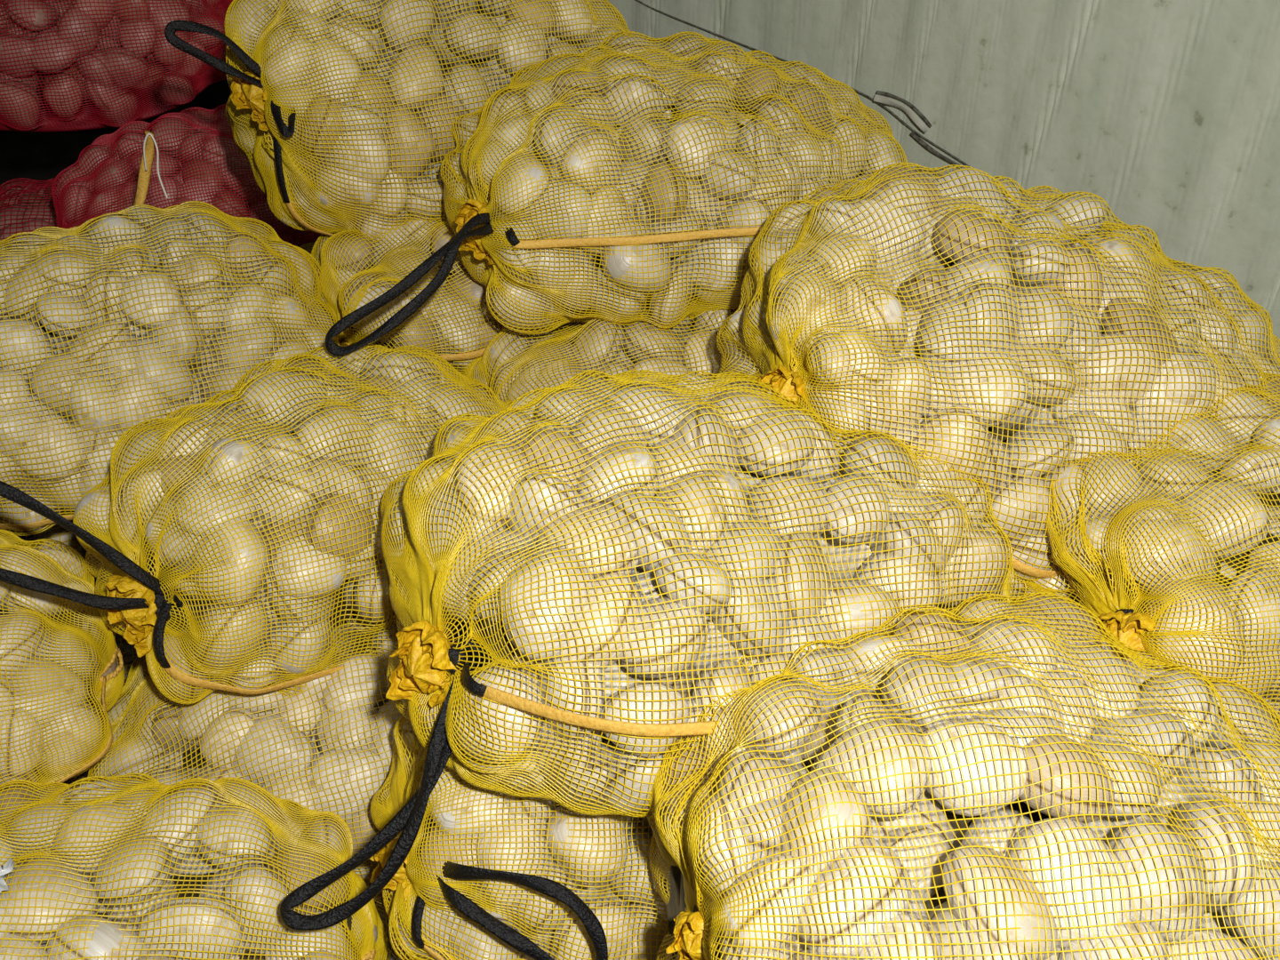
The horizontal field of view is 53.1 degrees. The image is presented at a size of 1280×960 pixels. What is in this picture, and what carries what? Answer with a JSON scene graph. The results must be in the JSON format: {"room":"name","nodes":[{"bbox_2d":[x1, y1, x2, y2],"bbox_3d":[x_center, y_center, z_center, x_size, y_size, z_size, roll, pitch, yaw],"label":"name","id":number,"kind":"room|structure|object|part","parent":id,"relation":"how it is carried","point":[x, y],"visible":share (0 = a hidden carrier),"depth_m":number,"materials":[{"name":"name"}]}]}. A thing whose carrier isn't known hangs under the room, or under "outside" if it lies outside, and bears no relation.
{"room":"warehouse","nodes":[
{"label":"warehouse","id":0,"kind":"room"},
{"bbox_2d":[0,74,231,133],"bbox_3d":[0.000,-2.094,2.990,6.000,2.600,0.100,0,35,0],"label":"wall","id":1,"kind":"structure","parent":0,"point":[217,93],"depth_m":3.65,"materials":[{"name":"black"}]},
{"bbox_2d":[0,133,390,900],"bbox_3d":[0.000,0.418,1.757,6.000,0.100,4.800,0,35,0],"label":"floor","id":2,"kind":"structure","parent":0,"point":[38,156],"depth_m":3.57,"materials":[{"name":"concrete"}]},
{"bbox_2d":[0,177,57,240],"bbox_3d":[-1.032,-0.460,2.540,0.686,0.261,0.510,0,35,0],"label":"sack","id":3,"kind":"object","parent":2,"relation":"on","point":[25,205],"visible":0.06,"depth_m":2.40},
{"bbox_2d":[0,0,232,132],"bbox_3d":[-1.068,-0.834,2.310,0.678,0.326,0.475,-9,36,-12],"label":"sack","id":4,"kind":"object","parent":3,"relation":"on","point":[60,55],"visible":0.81,"depth_m":2.19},
{"bbox_2d":[51,104,320,248],"bbox_3d":[-0.747,-0.503,2.222,0.520,0.264,0.447,0,35,0],"label":"sack","id":5,"kind":"object","parent":3,"relation":"on","point":[200,159],"visible":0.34,"depth_m":2.08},
{"bbox_2d":[35,738,104,787],"bbox_3d":[-0.896,0.328,1.454,0.616,0.258,0.418,0,35,0],"label":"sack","id":6,"kind":"object","parent":2,"relation":"on","point":[84,774],"visible":0.02,"depth_m":1.42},
{"bbox_2d":[0,529,124,791],"bbox_3d":[-0.785,0.184,1.213,0.541,0.261,0.372,-7,36,-9],"label":"sack","id":7,"kind":"object","parent":6,"relation":"on","point":[60,675],"visible":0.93,"depth_m":1.19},
{"bbox_2d":[8,520,138,694],"bbox_3d":[-0.676,0.107,1.768,0.705,0.261,0.408,-11,36,-15],"label":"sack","id":8,"kind":"object","parent":2,"relation":"on","point":[57,532],"visible":0.02,"depth_m":1.64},
{"bbox_2d":[0,129,342,535],"bbox_3d":[-0.652,-0.179,1.537,0.592,0.389,0.458,-24,42,-30],"label":"sack","id":9,"kind":"object","parent":8,"relation":"on","point":[123,320],"visible":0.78,"depth_m":1.42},
{"bbox_2d":[374,898,425,959],"bbox_3d":[-0.501,0.531,1.196,0.623,0.263,0.433,-2,35,-3],"label":"sack","id":10,"kind":"object","parent":2,"relation":"on","point":[391,955],"visible":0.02,"depth_m":1.24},
{"bbox_2d":[0,772,387,959],"bbox_3d":[-0.471,0.399,1.039,0.511,0.271,0.390,2,35,3],"label":"sack","id":11,"kind":"object","parent":10,"relation":"on","point":[92,868],"visible":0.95,"depth_m":1.04,"materials":[{"name":"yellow plastic"}]},
{"bbox_2d":[88,612,407,900],"bbox_3d":[-0.257,0.228,1.401,0.684,0.258,0.408,-14,37,-18],"label":"sack","id":12,"kind":"object","parent":10,"relation":"on","point":[328,746],"visible":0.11,"depth_m":1.24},
{"bbox_2d":[0,344,511,703],"bbox_3d":[-0.396,0.038,1.323,0.397,0.351,0.627,27,43,33],"label":"sack","id":13,"kind":"object","parent":12,"relation":"on","point":[229,536],"visible":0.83,"depth_m":1.20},
{"bbox_3d":[-0.547,0.069,1.149,0.260,0.203,0.076,0,35,0],"label":"drawstring cord","id":14,"kind":"part","parent":13,"relation":"part of","materials":[{"name":"black fabric"}]},
{"bbox_3d":[0.296,0.541,1.093,0.614,0.241,0.460,0,35,0],"label":"sack","id":15,"kind":"object","parent":2,"relation":"on","visible":0},
{"bbox_2d":[369,712,669,959],"bbox_3d":[0.026,0.284,1.202,0.568,0.296,0.388,-12,37,-16],"label":"sack","id":16,"kind":"object","parent":15,"relation":"on","point":[485,874],"visible":0.23,"depth_m":1.04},
{"bbox_3d":[-0.131,0.342,1.025,0.226,0.092,0.066,20,40,26],"label":"drawstring cord","id":17,"kind":"part","parent":16,"relation":"part of","materials":[{"name":"black fabric"}]},
{"bbox_2d":[280,369,1027,930],"bbox_3d":[0.044,0.092,1.162,0.634,0.345,0.593,0,35,0],"label":"sack","id":18,"kind":"object","parent":16,"relation":"on","point":[590,558],"visible":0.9,"depth_m":1.00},
{"bbox_3d":[-0.185,0.234,0.980,0.097,0.173,0.198,20,40,26],"label":"drawstring cord","id":19,"kind":"part","parent":18,"relation":"part of","materials":[{"name":"black fabric"}]},
{"bbox_3d":[0.719,0.317,1.205,0.604,0.254,0.501,0,35,0],"label":"sack","id":20,"kind":"object","parent":15,"relation":"on","visible":0},
{"bbox_2d":[644,592,1279,959],"bbox_3d":[0.277,0.285,0.962,0.533,0.316,0.462,-3,35,-4],"label":"sack","id":21,"kind":"object","parent":20,"relation":"on","point":[994,781],"visible":0.98,"depth_m":0.85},
{"bbox_3d":[-0.022,-0.001,1.945,0.699,0.255,0.541,0,35,0],"label":"sack","id":22,"kind":"object","parent":2,"relation":"on","visible":0},
{"bbox_2d":[299,241,460,368],"bbox_3d":[-0.360,-0.303,2.105,0.594,0.251,0.440,-18,39,-24],"label":"sack","id":23,"kind":"object","parent":22,"relation":"on","point":[308,248],"visible":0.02,"depth_m":2.01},
{"bbox_2d":[310,212,583,373],"bbox_3d":[-0.183,-0.313,1.789,0.420,0.252,0.614,27,43,33],"label":"sack","id":24,"kind":"object","parent":23,"relation":"on","point":[456,324],"visible":0.21,"depth_m":1.58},
{"bbox_2d":[164,0,631,244],"bbox_3d":[-0.320,-0.547,1.753,0.641,0.413,0.471,-19,39,-25],"label":"sack","id":25,"kind":"object","parent":24,"relation":"on","point":[344,112],"visible":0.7,"depth_m":1.57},
{"bbox_3d":[-0.469,-0.447,1.555,0.147,0.224,0.084,10,36,13],"label":"drawstring cord","id":26,"kind":"part","parent":25,"relation":"part of","materials":[{"name":"black fabric"}]},
{"bbox_2d":[462,292,744,406],"bbox_3d":[0.087,-0.154,1.671,0.691,0.257,0.418,-14,37,-19],"label":"sack","id":27,"kind":"object","parent":22,"relation":"on","point":[513,364],"visible":0.11,"depth_m":1.49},
{"bbox_2d":[324,31,908,356],"bbox_3d":[-0.026,-0.387,1.600,0.782,0.271,0.486,-10,36,-14],"label":"sack","id":28,"kind":"object","parent":27,"relation":"on","point":[624,172],"visible":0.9,"depth_m":1.46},
{"bbox_3d":[-0.224,-0.219,1.397,0.094,0.104,0.251,26,42,32],"label":"drawstring cord","id":29,"kind":"part","parent":28,"relation":"part of","materials":[{"name":"black fabric"}]},
{"bbox_2d":[605,0,1279,342],"bbox_3d":[1.013,-0.725,1.385,2.881,2.206,0.053,25,42,31],"label":"wall","id":30,"kind":"structure","parent":0,"point":[1166,112],"depth_m":1.86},
{"bbox_3d":[0.590,0.142,1.730,0.607,0.252,0.504,0,35,0],"label":"sack","id":31,"kind":"object","parent":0,"visible":0},
{"bbox_3d":[0.546,0.139,1.470,0.676,0.252,0.503,0,35,0],"label":"sack","id":32,"kind":"object","parent":31,"relation":"on","visible":0},
{"bbox_2d":[716,162,1279,583],"bbox_3d":[0.410,-0.135,1.369,0.635,0.370,0.586,0,35,0],"label":"sack","id":33,"kind":"object","parent":32,"relation":"on","point":[1008,334],"visible":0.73,"depth_m":1.19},
{"bbox_2d":[1016,372,1279,727],"bbox_3d":[0.632,0.073,1.217,0.607,0.267,0.434,-10,36,-13],"label":"sack","id":34,"kind":"object","parent":32,"relation":"on","point":[1178,553],"visible":0.72,"depth_m":1.09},
{"bbox_3d":[0.417,0.140,1.061,0.074,0.068,0.054,25,42,31],"label":"drawstring cord","id":35,"kind":"part","parent":34,"relation":"part of","materials":[{"name":"fabric"}]}
]}

